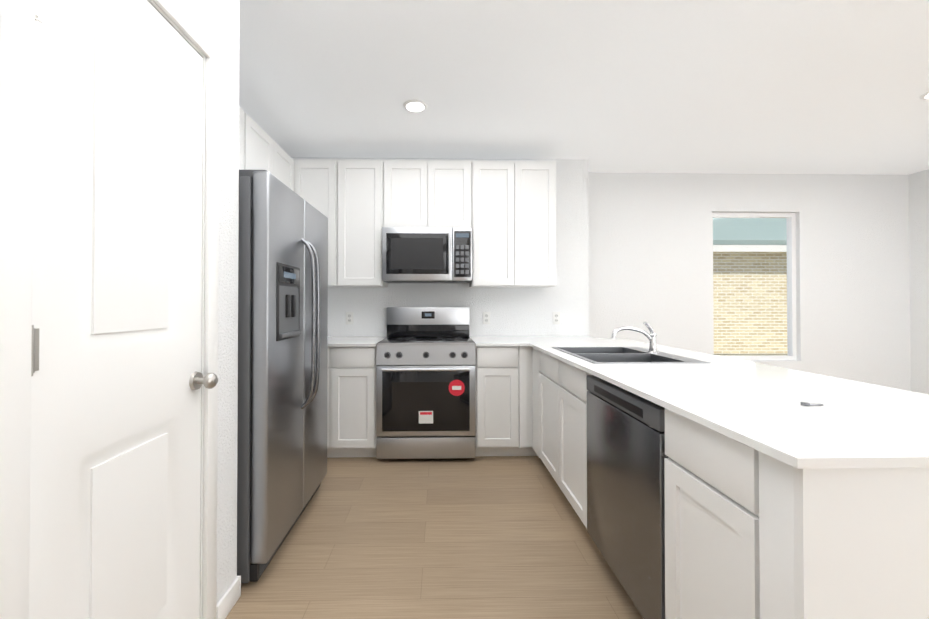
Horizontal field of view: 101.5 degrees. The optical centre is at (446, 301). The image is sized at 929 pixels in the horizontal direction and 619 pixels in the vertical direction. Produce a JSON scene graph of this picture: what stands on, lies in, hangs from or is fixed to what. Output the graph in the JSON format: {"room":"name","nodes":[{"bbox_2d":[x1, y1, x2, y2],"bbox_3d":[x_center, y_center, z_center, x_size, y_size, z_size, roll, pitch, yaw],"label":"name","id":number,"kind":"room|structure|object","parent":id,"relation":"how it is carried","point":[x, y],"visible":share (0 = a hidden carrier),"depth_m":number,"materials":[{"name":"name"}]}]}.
{"room":"kitchen","nodes":[
{"label":"kitchen","id":0,"kind":"room"},
{"bbox_2d":[175,0,239,604],"bbox_3d":[-1.191,-0.086,-0.271,0.720,2.590,3.685,0,-1,-1],"label":"wall","id":1,"kind":"structure","parent":0,"point":[217,22],"depth_m":1.50,"materials":[{"name":"white paint"}]},
{"bbox_2d":[0,0,219,618],"bbox_3d":[-0.909,0.142,1.054,0.137,2.158,0.704,0,-1,-1],"label":"door frame","id":2,"kind":"structure","parent":1,"relation":"attached to","point":[17,30],"depth_m":0.75,"materials":[{"name":"white paint"}]},
{"bbox_2d":[29,0,217,618],"bbox_3d":[-0.841,0.175,1.051,0.108,2.077,0.572,0,-1,-1],"label":"pantry door","id":3,"kind":"structure","parent":1,"relation":"in","point":[118,380],"depth_m":0.99,"materials":[{"name":"white paint"}]},
{"bbox_2d":[216,576,240,618],"bbox_3d":[1.990,1.178,0.944,5.929,0.085,5.989,0,-1,-1],"label":"baseboard","id":4,"kind":"structure","parent":1,"relation":"attached to","point":[228,601],"depth_m":1.49,"materials":[{"name":"white paint"}]},
{"bbox_2d":[225,456,643,618],"bbox_3d":[1.690,1.270,0.932,6.810,0.100,6.280,0,-1,-1],"label":"floor","id":5,"kind":"structure","parent":0,"point":[492,537],"depth_m":1.85,"materials":[{"name":"brown wood"}]},
{"bbox_2d":[237,170,327,582],"bbox_3d":[-1.129,0.330,2.062,0.848,1.802,0.885,0,-1,-1],"label":"refrigerator","id":6,"kind":"object","parent":5,"relation":"on","point":[282,344],"visible":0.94,"depth_m":1.73,"materials":[{"name":"grey metal"}]},
{"bbox_2d":[327,346,330,457],"bbox_3d":[-1.075,0.796,3.221,0.357,0.892,0.618,0,-1,-1],"label":"base cabinet","id":7,"kind":"object","parent":5,"relation":"on","point":[329,347],"depth_m":2.93,"materials":[{"name":"white wood"}]},
{"bbox_2d":[331,338,383,457],"bbox_3d":[-0.735,0.796,3.228,0.371,0.892,0.618,0,-1,-1],"label":"base cabinet","id":8,"kind":"object","parent":5,"relation":"on","point":[353,368],"depth_m":2.92,"materials":[{"name":"white wood"}]},
{"bbox_2d":[328,338,382,345],"bbox_3d":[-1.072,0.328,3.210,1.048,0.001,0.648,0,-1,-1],"label":"countertop","id":9,"kind":"structure","parent":8,"relation":"on","point":[331,341],"depth_m":3.06,"materials":[{"name":"white stone"}]},
{"bbox_2d":[376,307,474,458],"bbox_3d":[-0.166,0.646,3.193,0.758,1.190,0.697,0,-1,-1],"label":"range","id":10,"kind":"object","parent":5,"relation":"on","point":[425,383],"visible":1,"depth_m":2.90,"materials":[{"name":"grey metal"}]},
{"bbox_2d":[475,342,530,455],"bbox_3d":[0.417,0.796,3.251,0.398,0.892,0.618,0,-1,-1],"label":"base cabinet","id":11,"kind":"object","parent":5,"relation":"on","point":[502,369],"depth_m":2.95,"materials":[{"name":"white wood"}]},
{"bbox_2d":[471,336,522,341],"bbox_3d":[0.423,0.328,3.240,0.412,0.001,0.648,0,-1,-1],"label":"countertop","id":12,"kind":"structure","parent":11,"relation":"on","point":[505,338],"depth_m":3.24,"materials":[{"name":"white stone"}]},
{"bbox_2d":[523,338,586,461],"bbox_3d":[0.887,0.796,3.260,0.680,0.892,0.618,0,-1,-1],"label":"base cabinet","id":13,"kind":"object","parent":5,"relation":"on","point":[558,414],"depth_m":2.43,"materials":[{"name":"white wood"}]},
{"bbox_2d":[587,375,667,618],"bbox_3d":[0.969,0.792,1.547,0.568,0.868,0.617,0,-1,-1],"label":"dishwasher","id":14,"kind":"object","parent":5,"relation":"on","point":[626,455],"visible":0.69,"depth_m":1.43,"materials":[{"name":"grey metal"}]},
{"bbox_2d":[655,398,928,618],"bbox_3d":[0.987,0.776,1.049,0.568,0.892,0.372,0,-1,-1],"label":"base cabinet","id":15,"kind":"object","parent":5,"relation":"on","point":[781,502],"depth_m":0.80,"materials":[{"name":"white wood"}]},
{"bbox_2d":[523,336,928,461],"bbox_3d":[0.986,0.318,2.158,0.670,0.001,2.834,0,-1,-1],"label":"countertop","id":16,"kind":"structure","parent":15,"relation":"on","point":[764,409],"depth_m":1.08,"materials":[{"name":"white stone"}]},
{"bbox_2d":[611,322,658,349],"bbox_3d":[1.152,0.220,2.326,0.290,0.192,0.072,0,-1,-1],"label":"faucet","id":17,"kind":"object","parent":16,"relation":"on","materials":[{"name":"silver metal"}]},
{"bbox_2d":[801,402,823,405],"bbox_3d":[1.077,0.303,1.119,0.060,0.008,0.020,0,-1,-1],"label":"pop-up outlet","id":18,"kind":"object","parent":16,"relation":"on","point":[809,404],"depth_m":1.11,"materials":[{"name":"metal"}]},
{"bbox_2d":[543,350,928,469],"bbox_3d":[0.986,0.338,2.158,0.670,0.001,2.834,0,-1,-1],"label":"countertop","id":19,"kind":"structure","parent":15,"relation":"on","point":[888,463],"depth_m":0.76,"materials":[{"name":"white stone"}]},
{"bbox_2d":[551,346,710,402],"bbox_3d":[1.034,0.414,2.277,0.594,0.214,0.724,0,-1,-1],"label":"sink","id":20,"kind":"object","parent":19,"relation":"in","point":[566,375],"depth_m":2.27,"materials":[{"name":"silver metal"}]},
{"bbox_2d":[291,157,588,336],"bbox_3d":[-0.146,-0.049,3.733,2.970,2.590,0.350,0,-1,-1],"label":"wall","id":21,"kind":"structure","parent":0,"point":[521,311],"depth_m":3.57,"materials":[{"name":"white paint"}]},
{"bbox_2d":[239,106,250,169],"bbox_3d":[-1.434,-0.903,2.195,0.328,0.610,0.415,0,-1,-1],"label":"upper cabinet","id":22,"kind":"object","parent":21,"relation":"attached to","point":[244,119],"depth_m":2.41,"materials":[{"name":"white wood"}]},
{"bbox_2d":[251,118,274,175],"bbox_3d":[-1.442,-0.899,2.590,0.328,0.610,0.421,0,-1,-1],"label":"upper cabinet","id":23,"kind":"object","parent":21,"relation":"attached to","point":[262,145],"depth_m":2.64,"materials":[{"name":"white wood"}]},
{"bbox_2d":[275,142,294,191],"bbox_3d":[-1.450,-0.896,3.001,0.328,0.610,0.408,0,-1,-1],"label":"upper cabinet","id":24,"kind":"object","parent":21,"relation":"attached to","point":[284,164],"depth_m":3.03,"materials":[{"name":"white wood"}]},
{"bbox_2d":[295,159,342,287],"bbox_3d":[-1.121,-0.668,3.371,0.385,1.082,0.343,0,-1,-1],"label":"upper cabinet","id":25,"kind":"object","parent":21,"relation":"attached to","point":[316,180],"depth_m":3.22,"materials":[{"name":"white wood"}]},
{"bbox_2d":[346,312,352,323],"bbox_3d":[-0.907,0.159,3.537,0.070,0.116,0.008,0,-1,-1],"label":"electrical outlet plate","id":26,"kind":"object","parent":21,"relation":"attached to","point":[349,317],"visible":1,"depth_m":3.54,"materials":[{"name":"white plastic"}]},
{"bbox_2d":[339,160,387,287],"bbox_3d":[-0.743,-0.668,3.386,0.416,1.082,0.328,0,-1,-1],"label":"upper cabinet","id":27,"kind":"object","parent":21,"relation":"attached to","point":[362,183],"depth_m":3.23,"materials":[{"name":"white wood"}]},
{"bbox_2d":[387,160,430,226],"bbox_3d":[-0.356,-0.914,3.396,0.380,0.590,0.328,0,-1,-1],"label":"upper cabinet","id":28,"kind":"object","parent":21,"relation":"attached to","point":[408,181],"depth_m":3.24,"materials":[{"name":"white wood"}]},
{"bbox_2d":[431,160,474,229],"bbox_3d":[0.020,-0.914,3.404,0.379,0.590,0.328,0,-1,-1],"label":"upper cabinet","id":29,"kind":"object","parent":21,"relation":"attached to","point":[452,181],"depth_m":3.25,"materials":[{"name":"white wood"}]},
{"bbox_2d":[382,227,471,282],"bbox_3d":[-0.167,-0.391,3.336,0.752,0.450,0.441,0,-1,-1],"label":"microwave","id":30,"kind":"object","parent":29,"relation":"attached to","point":[426,254],"visible":1,"depth_m":3.16,"materials":[{"name":"grey metal"}]},
{"bbox_2d":[483,312,489,323],"bbox_3d":[0.372,0.160,3.562,0.070,0.116,0.008,0,-1,-1],"label":"electrical outlet plate","id":31,"kind":"object","parent":21,"relation":"attached to","point":[486,317],"visible":1,"depth_m":3.56,"materials":[{"name":"white plastic"}]},
{"bbox_2d":[469,161,518,287],"bbox_3d":[0.389,-0.668,3.409,0.380,1.082,0.328,0,-1,-1],"label":"upper cabinet","id":32,"kind":"object","parent":21,"relation":"attached to","point":[505,211],"depth_m":3.25,"materials":[{"name":"white wood"}]},
{"bbox_2d":[515,161,555,287],"bbox_3d":[0.757,-0.668,3.416,0.365,1.082,0.328,0,-1,-1],"label":"upper cabinet","id":33,"kind":"object","parent":21,"relation":"attached to","point":[535,181],"depth_m":3.26,"materials":[{"name":"white wood"}]},
{"bbox_2d":[553,312,559,323],"bbox_3d":[1.032,0.160,3.576,0.070,0.116,0.008,0,-1,-1],"label":"electrical outlet plate","id":34,"kind":"object","parent":21,"relation":"attached to","point":[556,317],"visible":1,"depth_m":3.57,"materials":[{"name":"white plastic"}]},
{"bbox_2d":[239,0,928,174],"bbox_3d":[1.690,-1.419,0.957,6.810,0.100,6.280,0,-1,-1],"label":"ceiling","id":35,"kind":"structure","parent":0,"point":[745,86],"depth_m":2.34,"materials":[{"name":"white paint"}]},
{"bbox_2d":[403,99,426,112],"bbox_3d":[-0.219,-1.348,2.628,0.170,0.011,0.170,0,-1,-1],"label":"recessed light","id":36,"kind":"object","parent":35,"relation":"in","point":[414,105],"visible":0.96,"depth_m":2.61,"materials":[{"name":"white paint"}]},
{"bbox_2d":[919,91,928,99],"bbox_3d":[3.195,-1.350,2.457,0.170,0.011,0.170,0,-1,-1],"label":"recessed light","id":37,"kind":"object","parent":35,"relation":"in","point":[924,96],"visible":0.98,"depth_m":2.49,"materials":[{"name":"white paint"}]},
{"bbox_2d":[588,172,910,390],"bbox_3d":[3.113,-0.046,4.034,3.800,2.590,0.120,0,-1,-1],"label":"wall","id":38,"kind":"structure","parent":0,"point":[650,249],"depth_m":3.99,"materials":[{"name":"white paint"}]},
{"bbox_2d":[712,212,796,359],"bbox_3d":[3.243,-0.156,4.051,0.938,1.568,0.064,0,-1,-1],"label":"window","id":39,"kind":"structure","parent":38,"relation":"in","point":[791,334],"depth_m":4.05,"materials":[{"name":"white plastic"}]},
{"bbox_2d":[909,169,928,393],"bbox_3d":[5.015,-0.074,1.012,0.120,2.590,6.000,0,-1,-1],"label":"wall","id":40,"kind":"structure","parent":0,"point":[919,252],"depth_m":3.93,"materials":[{"name":"white paint"}]},
{"label":"outside","id":41,"kind":"structure","parent":0,"visible":0},
{"bbox_2d":[714,354,786,355],"bbox_3d":[5.742,1.366,9.090,20.000,0.100,9.850,0,-1,-1],"label":"ground","id":42,"kind":"structure","parent":41,"point":[745,354],"depth_m":9.37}
]}

